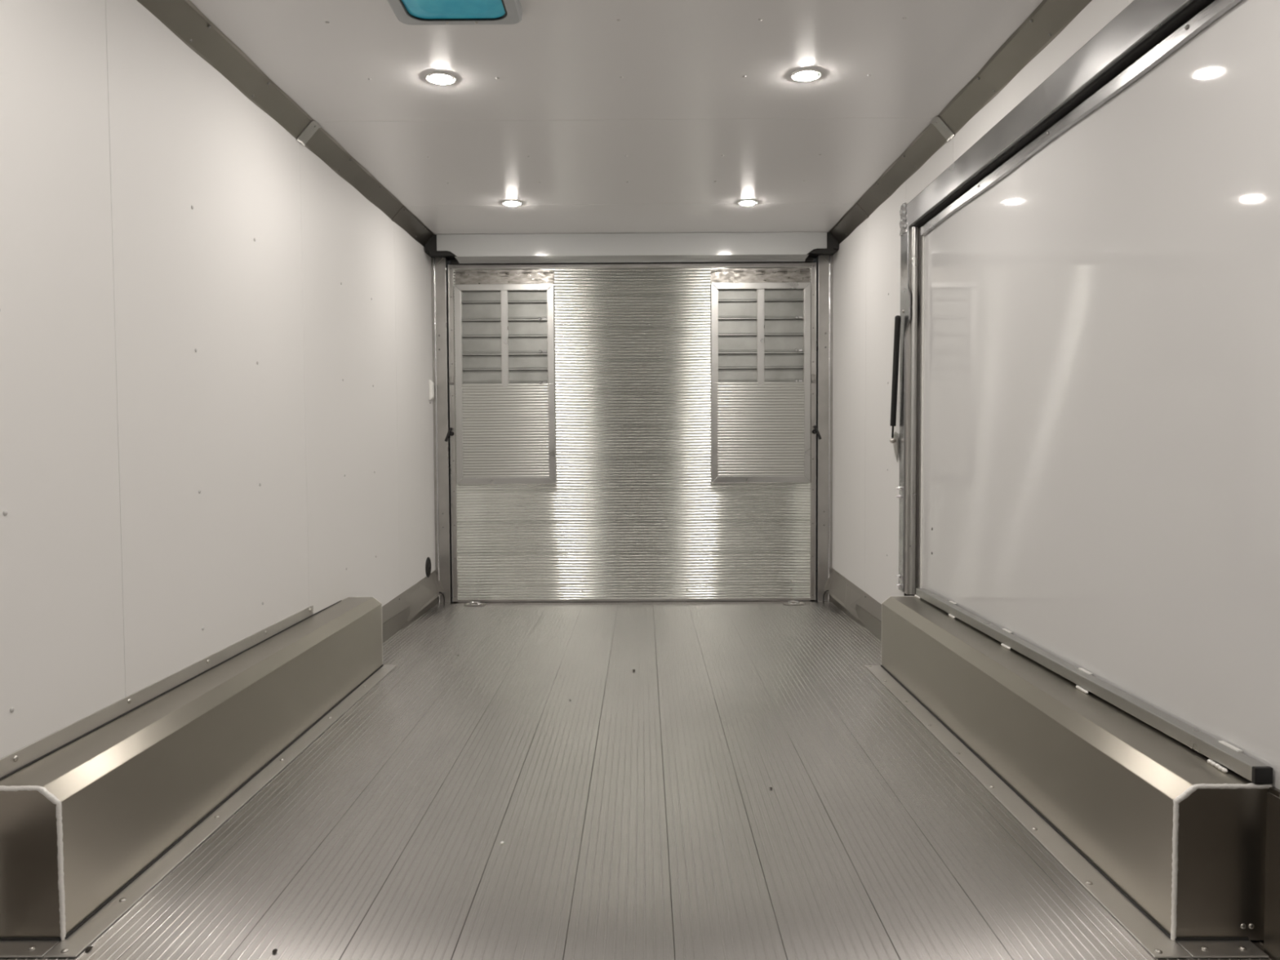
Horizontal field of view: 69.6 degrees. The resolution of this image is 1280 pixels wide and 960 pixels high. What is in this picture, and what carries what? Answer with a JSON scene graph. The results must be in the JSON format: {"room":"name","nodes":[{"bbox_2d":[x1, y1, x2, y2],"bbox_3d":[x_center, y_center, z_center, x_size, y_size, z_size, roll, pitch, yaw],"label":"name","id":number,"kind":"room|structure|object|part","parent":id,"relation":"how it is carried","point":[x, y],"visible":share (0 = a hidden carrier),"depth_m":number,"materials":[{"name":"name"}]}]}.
{"room":"cargo space","nodes":[
{"label":"cargo space","id":0,"kind":"room"},
{"bbox_2d":[0,0,435,758],"bbox_3d":[-1.264,-0.183,1.808,0.079,2.120,7.420,0,2,0],"label":"wall","id":1,"kind":"structure","parent":0,"point":[216,411],"depth_m":2.46,"materials":[{"name":"grey"}]},
{"bbox_3d":[-1.256,-0.174,1.593,0.004,2.120,1.218,0,2,0],"label":"wall panel","id":2,"kind":"part","parent":1,"relation":"part of","materials":[{"name":"white plastic"}]},
{"bbox_3d":[-1.251,-0.224,2.810,0.007,2.120,1.213,0,2,0],"label":"wall panel","id":3,"kind":"part","parent":1,"relation":"part of","materials":[{"name":"white plastic"}]},
{"bbox_2d":[137,0,435,247],"bbox_3d":[-1.223,-1.201,1.656,0.088,0.074,7.200,0,2,0],"label":"trim","id":4,"kind":"structure","parent":1,"relation":"attached to","point":[183,18],"depth_m":3.05,"materials":[{"name":"metal"}]},
{"bbox_3d":[-1.236,-0.275,4.029,0.004,2.120,1.224,0,2,1],"label":"wall panel","id":5,"kind":"part","parent":1,"relation":"part of","materials":[{"name":"white"}]},
{"bbox_2d":[382,569,444,642],"bbox_3d":[-1.228,0.780,1.792,0.071,0.198,7.308,0,2,1],"label":"baseboard","id":6,"kind":"structure","parent":1,"relation":"attached to","point":[420,597],"depth_m":4.86,"materials":[{"name":"grey metal"}]},
{"bbox_3d":[-1.220,-0.316,5.038,0.004,2.120,0.793,0,2,1],"label":"wall panel","id":7,"kind":"part","parent":1,"relation":"part of","materials":[{"name":"white"}]},
{"bbox_2d":[425,556,431,577],"bbox_3d":[-1.206,0.498,5.254,0.011,0.115,0.115,0,2,1],"label":"port","id":8,"kind":"object","parent":1,"relation":"attached to","point":[428,565],"visible":1,"depth_m":5.25,"materials":[{"name":"black plastic"}]},
{"bbox_2d":[428,379,434,403],"bbox_3d":[-1.205,-0.510,5.322,0.023,0.137,0.058,0,2,0],"label":"light switch","id":9,"kind":"object","parent":1,"relation":"attached to","point":[431,384],"visible":1,"depth_m":5.30,"materials":[{"name":"white plastic"}]},
{"bbox_2d":[431,257,452,603],"bbox_3d":[-1.178,-0.333,5.423,0.107,2.120,0.084,0,2,0],"label":"trim","id":10,"kind":"structure","parent":1,"relation":"attached to","point":[439,277],"depth_m":5.40,"materials":[{"name":"metal"}]},
{"bbox_3d":[-1.160,-0.290,5.432,0.063,2.035,0.068,0,2,0],"label":"post","id":11,"kind":"part","parent":10,"relation":"part of","materials":[{"name":"metal"}]},
{"bbox_2d":[425,231,838,264],"bbox_3d":[-0.047,-1.327,5.313,2.340,0.137,0.274,0,2,0],"label":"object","id":12,"kind":"structure","parent":1,"relation":"attached to","point":[783,246],"depth_m":5.18,"materials":[{"name":"white painted metal"},{"name":"aluminium"},{"name":"black rubber"}]},
{"bbox_2d":[190,0,1043,235],"bbox_3d":[-0.059,-1.271,1.759,2.500,0.054,7.420,0,2,0],"label":"ceiling","id":13,"kind":"structure","parent":0,"point":[593,116],"depth_m":3.14,"materials":[{"name":"grey"}]},
{"bbox_2d":[425,71,456,84],"bbox_3d":[-0.641,-1.289,2.961,0.098,0.013,0.098,0,2,0],"label":"recessed light","id":14,"kind":"object","parent":13,"relation":"in","point":[436,77],"visible":1,"depth_m":2.95,"materials":[{"name":"white plastic"}]},
{"bbox_2d":[386,0,522,25],"bbox_3d":[-0.490,-1.256,2.378,0.340,0.032,0.373,0,2,0],"label":"ceiling vent","id":15,"kind":"object","parent":13,"relation":"in","point":[411,12],"visible":1,"depth_m":2.45,"materials":[{"name":"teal plastic"}]},
{"bbox_2d":[502,200,521,205],"bbox_3d":[-0.627,-1.353,4.507,0.098,0.013,0.098,0,2,0],"label":"recessed light","id":16,"kind":"object","parent":13,"relation":"in","point":[508,202],"visible":1,"depth_m":4.49,"materials":[{"name":"grey"}]},
{"bbox_3d":[-0.056,-1.291,2.758,2.390,0.003,1.196,0,2,0],"label":"panel","id":17,"kind":"part","parent":13,"relation":"part of","materials":[{"name":"white"}]},
{"bbox_3d":[-0.052,-1.340,3.952,2.390,0.003,1.192,0,2,0],"label":"panel","id":18,"kind":"part","parent":13,"relation":"part of","materials":[{"name":"white"}]},
{"bbox_3d":[-0.049,-1.379,4.882,2.390,0.003,0.669,0,2,0],"label":"panel","id":19,"kind":"part","parent":13,"relation":"part of","materials":[{"name":"white"}]},
{"bbox_2d":[737,200,757,205],"bbox_3d":[0.530,-1.360,4.523,0.098,0.013,0.098,0,2,0],"label":"recessed light","id":20,"kind":"object","parent":13,"relation":"in","point":[744,202],"visible":1,"depth_m":4.51,"materials":[{"name":"grey"}]},
{"bbox_2d":[791,68,821,81],"bbox_3d":[0.533,-1.295,2.951,0.098,0.013,0.098,0,2,0],"label":"recessed light","id":21,"kind":"object","parent":13,"relation":"in","point":[804,74],"visible":1,"depth_m":2.94,"materials":[{"name":"grey"}]},
{"bbox_2d":[447,262,816,602],"bbox_3d":[-0.041,-0.274,5.418,2.150,1.990,0.092,0,2,0],"label":"door","id":22,"kind":"structure","parent":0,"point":[633,511],"depth_m":5.40,"materials":[{"name":"metal"}]},
{"bbox_2d":[444,427,453,441],"bbox_3d":[-1.118,-0.266,5.392,0.051,0.082,0.030,0,2,0],"label":"door lever","id":23,"kind":"object","parent":22,"relation":"attached to","point":[451,433],"visible":1,"depth_m":5.38,"materials":[{"name":"black plastic"}]},
{"bbox_2d":[448,376,453,384],"bbox_3d":[-1.104,-0.583,5.386,0.026,0.051,0.016,0,2,0],"label":"door catch","id":24,"kind":"structure","parent":22,"relation":"attached to","point":[452,382],"depth_m":5.38,"materials":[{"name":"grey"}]},
{"bbox_3d":[-0.925,-1.065,5.365,0.229,0.072,0.022,0,2,0],"label":"louver blade","id":25,"kind":"part","parent":22,"relation":"part of","materials":[{"name":"metal"}]},
{"bbox_3d":[-0.923,-0.684,5.381,0.229,0.089,0.022,0,2,0],"label":"louver blade","id":26,"kind":"part","parent":22,"relation":"part of","materials":[{"name":"metal"}]},
{"bbox_3d":[-0.924,-0.780,5.377,0.229,0.108,0.022,0,2,0],"label":"louver blade","id":27,"kind":"part","parent":22,"relation":"part of","materials":[{"name":"metal"}]},
{"bbox_3d":[-0.924,-0.880,5.373,0.229,0.095,0.022,0,2,0],"label":"louver blade","id":28,"kind":"part","parent":22,"relation":"part of","materials":[{"name":"metal"}]},
{"bbox_3d":[-0.925,-0.978,5.369,0.229,0.106,0.022,0,2,0],"label":"louver blade","id":29,"kind":"part","parent":22,"relation":"part of","materials":[{"name":"metal"}]},
{"bbox_3d":[-0.923,-0.599,5.385,0.229,0.086,0.022,0,2,0],"label":"louver blade","id":30,"kind":"part","parent":22,"relation":"part of","materials":[{"name":"metal"}]},
{"bbox_3d":[-0.791,-1.121,5.361,0.576,0.037,0.033,0,2,0],"label":"frame rail","id":31,"kind":"part","parent":22,"relation":"part of","materials":[{"name":"silver metal"}]},
{"bbox_3d":[-0.791,-1.184,5.372,0.580,0.084,0.006,0,2,0],"label":"hinge plate","id":32,"kind":"part","parent":22,"relation":"part of","materials":[{"name":"metal"}]},
{"bbox_3d":[-0.788,-0.602,5.380,0.580,1.249,0.039,0,2,0],"label":"louvered vent panel","id":33,"kind":"part","parent":22,"relation":"part of","materials":[{"name":"silver metal"}]},
{"bbox_3d":[-0.785,0.004,5.408,0.576,0.037,0.033,0,2,0],"label":"frame rail","id":34,"kind":"part","parent":22,"relation":"part of","materials":[{"name":"silver metal"}]},
{"bbox_3d":[-0.655,-0.980,5.368,0.228,0.106,0.022,0,2,0],"label":"louver blade","id":35,"kind":"part","parent":22,"relation":"part of","materials":[{"name":"metal"}]},
{"bbox_3d":[-0.656,-1.067,5.365,0.228,0.072,0.022,0,2,0],"label":"louver blade","id":36,"kind":"part","parent":22,"relation":"part of","materials":[{"name":"metal"}]},
{"bbox_3d":[-0.655,-0.881,5.372,0.228,0.095,0.022,0,2,0],"label":"louver blade","id":37,"kind":"part","parent":22,"relation":"part of","materials":[{"name":"metal"}]},
{"bbox_3d":[-0.653,-0.600,5.384,0.228,0.086,0.022,0,2,0],"label":"louver blade","id":38,"kind":"part","parent":22,"relation":"part of","materials":[{"name":"metal"}]},
{"bbox_3d":[-0.654,-0.685,5.380,0.228,0.089,0.022,0,2,0],"label":"louver blade","id":39,"kind":"part","parent":22,"relation":"part of","materials":[{"name":"metal"}]},
{"bbox_3d":[-0.654,-0.782,5.376,0.228,0.108,0.022,0,2,0],"label":"louver blade","id":40,"kind":"part","parent":22,"relation":"part of","materials":[{"name":"metal"}]},
{"bbox_3d":[-0.047,-1.249,5.372,2.088,0.027,0.022,0,2,0],"label":"rail","id":41,"kind":"part","parent":22,"relation":"part of","materials":[{"name":"metal"}]},
{"bbox_3d":[-0.036,0.711,5.457,2.088,0.016,0.014,0,2,0],"label":"rail","id":42,"kind":"part","parent":22,"relation":"part of","materials":[{"name":"metal"}]},
{"bbox_3d":[0.570,-0.607,5.380,0.227,0.086,0.022,0,2,0],"label":"louver blade","id":43,"kind":"part","parent":22,"relation":"part of","materials":[{"name":"metal"}]},
{"bbox_3d":[0.570,-0.692,5.376,0.227,0.089,0.022,0,2,0],"label":"louver blade","id":44,"kind":"part","parent":22,"relation":"part of","materials":[{"name":"metal"}]},
{"bbox_3d":[0.569,-0.788,5.372,0.227,0.108,0.022,0,2,0],"label":"louver blade","id":45,"kind":"part","parent":22,"relation":"part of","materials":[{"name":"metal"}]},
{"bbox_3d":[0.569,-0.888,5.368,0.227,0.095,0.022,0,2,0],"label":"louver blade","id":46,"kind":"part","parent":22,"relation":"part of","materials":[{"name":"metal"}]},
{"bbox_3d":[0.568,-0.986,5.364,0.227,0.106,0.022,0,2,0],"label":"louver blade","id":47,"kind":"part","parent":22,"relation":"part of","materials":[{"name":"metal"}]},
{"bbox_3d":[0.568,-1.073,5.361,0.227,0.072,0.022,0,2,0],"label":"louver blade","id":48,"kind":"part","parent":22,"relation":"part of","materials":[{"name":"metal"}]},
{"bbox_3d":[0.703,-1.129,5.356,0.576,0.037,0.033,0,2,0],"label":"frame rail","id":49,"kind":"part","parent":22,"relation":"part of","materials":[{"name":"silver metal"}]},
{"bbox_3d":[0.706,-0.610,5.375,0.580,1.249,0.039,0,2,0],"label":"louvered vent panel","id":50,"kind":"part","parent":22,"relation":"part of","materials":[{"name":"silver metal"}]},
{"bbox_3d":[0.703,-1.192,5.367,0.580,0.084,0.006,0,2,0],"label":"hinge plate","id":51,"kind":"part","parent":22,"relation":"part of","materials":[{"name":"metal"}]},
{"bbox_3d":[0.709,-0.004,5.403,0.576,0.037,0.033,0,2,0],"label":"frame rail","id":52,"kind":"part","parent":22,"relation":"part of","materials":[{"name":"silver metal"}]},
{"bbox_3d":[0.840,-0.608,5.379,0.229,0.086,0.022,0,2,0],"label":"louver blade","id":53,"kind":"part","parent":22,"relation":"part of","materials":[{"name":"metal"}]},
{"bbox_3d":[0.840,-0.694,5.375,0.229,0.089,0.022,0,2,0],"label":"louver blade","id":54,"kind":"part","parent":22,"relation":"part of","materials":[{"name":"metal"}]},
{"bbox_3d":[0.839,-0.790,5.371,0.229,0.108,0.022,0,2,0],"label":"louver blade","id":55,"kind":"part","parent":22,"relation":"part of","materials":[{"name":"metal"}]},
{"bbox_3d":[0.839,-0.889,5.367,0.229,0.095,0.022,0,2,0],"label":"louver blade","id":56,"kind":"part","parent":22,"relation":"part of","materials":[{"name":"metal"}]},
{"bbox_3d":[0.838,-0.988,5.363,0.229,0.106,0.022,0,2,0],"label":"louver blade","id":57,"kind":"part","parent":22,"relation":"part of","materials":[{"name":"metal"}]},
{"bbox_3d":[0.838,-1.075,5.360,0.229,0.072,0.022,0,2,0],"label":"louver blade","id":58,"kind":"part","parent":22,"relation":"part of","materials":[{"name":"metal"}]},
{"bbox_2d":[811,373,816,382],"bbox_3d":[1.018,-0.594,5.379,0.026,0.051,0.016,0,2,0],"label":"door catch","id":59,"kind":"structure","parent":22,"relation":"attached to","point":[812,380],"depth_m":5.37,"materials":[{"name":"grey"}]},
{"bbox_2d":[812,425,821,439],"bbox_3d":[1.035,-0.278,5.385,0.051,0.082,0.030,0,2,0],"label":"door lever","id":60,"kind":"object","parent":22,"relation":"attached to","point":[815,430],"visible":1,"depth_m":5.37,"materials":[{"name":"black plastic"}]},
{"bbox_2d":[0,600,1272,959],"bbox_3d":[-0.047,0.895,1.829,2.600,0.051,7.380,0,2,0],"label":"floor","id":61,"kind":"structure","parent":0,"point":[637,815],"depth_m":2.25,"materials":[{"name":"grey metal"}]},
{"bbox_2d":[85,946,93,951],"bbox_3d":[-1.033,0.878,1.723,0.011,0.003,0.015,0,2,0],"label":"crumb","id":62,"kind":"object","parent":61,"relation":"on","point":[87,948],"visible":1,"depth_m":1.72,"materials":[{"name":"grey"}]},
{"bbox_2d":[0,596,397,957],"bbox_3d":[-1.141,0.668,2.799,0.206,0.334,2.221,0,2,0],"label":"box","id":63,"kind":"object","parent":61,"relation":"on","point":[95,811],"visible":1,"depth_m":2.13,"materials":[{"name":"metal"}]},
{"bbox_3d":[-1.173,0.731,1.748,0.147,0.293,0.004,0,2,0],"label":"plate","id":64,"kind":"part","parent":63,"relation":"part of","materials":[{"name":"silver metal"}]},
{"bbox_2d":[464,601,486,605],"bbox_3d":[-0.961,0.722,5.372,0.120,0.018,0.072,0,2,0],"label":"ring","id":65,"kind":"object","parent":61,"relation":"on","point":[473,603],"visible":1,"depth_m":5.37,"materials":[{"name":"silver metal"}]},
{"bbox_3d":[-0.961,0.726,5.373,0.120,0.003,0.072,0,2,0],"label":"plate","id":66,"kind":"part","parent":65,"relation":"part of","materials":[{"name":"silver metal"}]},
{"bbox_2d":[782,600,804,604],"bbox_3d":[0.894,0.713,5.346,0.120,0.018,0.072,0,2,0],"label":"ring","id":67,"kind":"object","parent":61,"relation":"on","point":[790,602],"visible":1,"depth_m":5.34,"materials":[{"name":"silver metal"}]},
{"bbox_3d":[0.894,0.717,5.346,0.120,0.003,0.072,0,2,0],"label":"plate","id":68,"kind":"part","parent":67,"relation":"part of","materials":[{"name":"silver metal"}]},
{"bbox_2d":[865,595,1279,957],"bbox_3d":[1.062,0.674,2.760,0.247,0.303,2.186,0,2,0],"label":"box","id":69,"kind":"object","parent":61,"relation":"on","point":[1171,843],"visible":0.94,"depth_m":2.03,"materials":[{"name":"metal"}]},
{"bbox_2d":[914,587,1272,783],"bbox_3d":[1.159,0.509,2.768,0.046,0.040,2.116,0,2,0],"label":"door track","id":70,"kind":"object","parent":69,"relation":"on","point":[1221,752],"visible":1,"depth_m":2.18,"materials":[{"name":"silver metal"}]},
{"bbox_3d":[1.092,0.719,1.726,0.180,0.293,0.004,0,2,0],"label":"plate","id":71,"kind":"part","parent":69,"relation":"part of","materials":[{"name":"silver metal"}]},
{"bbox_2d":[831,0,1133,604],"bbox_3d":[1.192,-0.196,1.800,0.149,2.120,7.420,0,2,0],"label":"wall","id":72,"kind":"structure","parent":0,"point":[866,271],"depth_m":4.44,"materials":[{"name":"grey"}]},
{"bbox_2d":[815,254,833,601],"bbox_3d":[1.095,-0.345,5.415,0.107,2.120,0.084,0,2,0],"label":"trim","id":73,"kind":"structure","parent":72,"relation":"attached to","point":[824,263],"depth_m":5.39,"materials":[{"name":"metal"}]},
{"bbox_3d":[1.134,-0.329,5.030,0.004,2.120,0.793,0,2,0],"label":"wall panel","id":74,"kind":"part","parent":72,"relation":"part of","materials":[{"name":"white"}]},
{"bbox_3d":[1.141,-0.299,4.300,0.004,2.120,0.663,0,2,0],"label":"wall panel","id":75,"kind":"part","parent":72,"relation":"part of","materials":[{"name":"white"}]},
{"bbox_2d":[889,315,901,462],"bbox_3d":[1.115,-0.395,4.025,0.028,0.634,0.120,0,2,0],"label":"gas strut","id":76,"kind":"object","parent":72,"relation":"attached to","point":[897,318],"visible":1,"depth_m":4.01,"materials":[{"name":"black metal"}]},
{"bbox_3d":[1.114,-0.214,4.057,0.009,0.055,0.018,0,2,0],"label":"rod","id":77,"kind":"part","parent":76,"relation":"part of","materials":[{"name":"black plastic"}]},
{"bbox_2d":[889,438,895,443],"bbox_3d":[1.115,-0.174,4.065,0.022,0.024,0.024,0,2,0],"label":"socket","id":78,"kind":"object","parent":76,"relation":"attached to","point":[892,440],"depth_m":4.06,"materials":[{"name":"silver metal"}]},
{"bbox_3d":[1.141,-1.238,3.641,0.004,0.190,0.573,0,2,0],"label":"wall panel","id":79,"kind":"part","parent":72,"relation":"part of","materials":[{"name":"white"}]},
{"bbox_2d":[827,0,1092,244],"bbox_3d":[1.105,-1.213,1.648,0.089,0.074,7.200,0,2,0],"label":"trim","id":80,"kind":"structure","parent":72,"relation":"attached to","point":[1050,18],"depth_m":3.08,"materials":[{"name":"metal"}]},
{"bbox_3d":[1.146,-1.201,2.754,0.007,0.190,1.198,0,2,0],"label":"wall panel","id":81,"kind":"part","parent":72,"relation":"part of","materials":[{"name":"white"}]},
{"bbox_2d":[822,567,1279,959],"bbox_3d":[1.131,0.716,1.782,0.071,0.300,7.308,0,2,0],"label":"baseboard","id":82,"kind":"structure","parent":72,"relation":"attached to","point":[854,602],"depth_m":1.68,"materials":[{"name":"grey metal"}]},
{"bbox_3d":[1.141,0.648,4.662,0.053,0.198,1.550,0,2,-2],"label":"kick plate","id":83,"kind":"part","parent":82,"relation":"part of","materials":[{"name":"grey metal"}]},
{"bbox_3d":[1.143,0.793,-0.091,0.003,0.300,3.560,0,2,0],"label":"kick plate","id":84,"kind":"part","parent":82,"relation":"part of","materials":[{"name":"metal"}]},
{"bbox_2d":[895,0,1214,595],"bbox_3d":[1.176,-0.240,2.445,0.126,1.755,3.173,0,2,0],"label":"trim","id":85,"kind":"structure","parent":72,"relation":"attached to","point":[1142,25],"depth_m":3.08,"materials":[{"name":"silver metal"}]},
{"bbox_3d":[1.138,-0.295,3.955,0.007,1.560,0.135,0,2,0],"label":"jamb plate","id":86,"kind":"part","parent":85,"relation":"part of","materials":[{"name":"silver metal"}]},
{"bbox_2d":[920,0,1279,790],"bbox_3d":[1.189,-0.176,2.427,0.054,1.628,2.872,0,2,0],"label":"door","id":87,"kind":"structure","parent":72,"relation":"in","point":[1100,414],"depth_m":2.20,"materials":[{"name":"white"}]}
]}

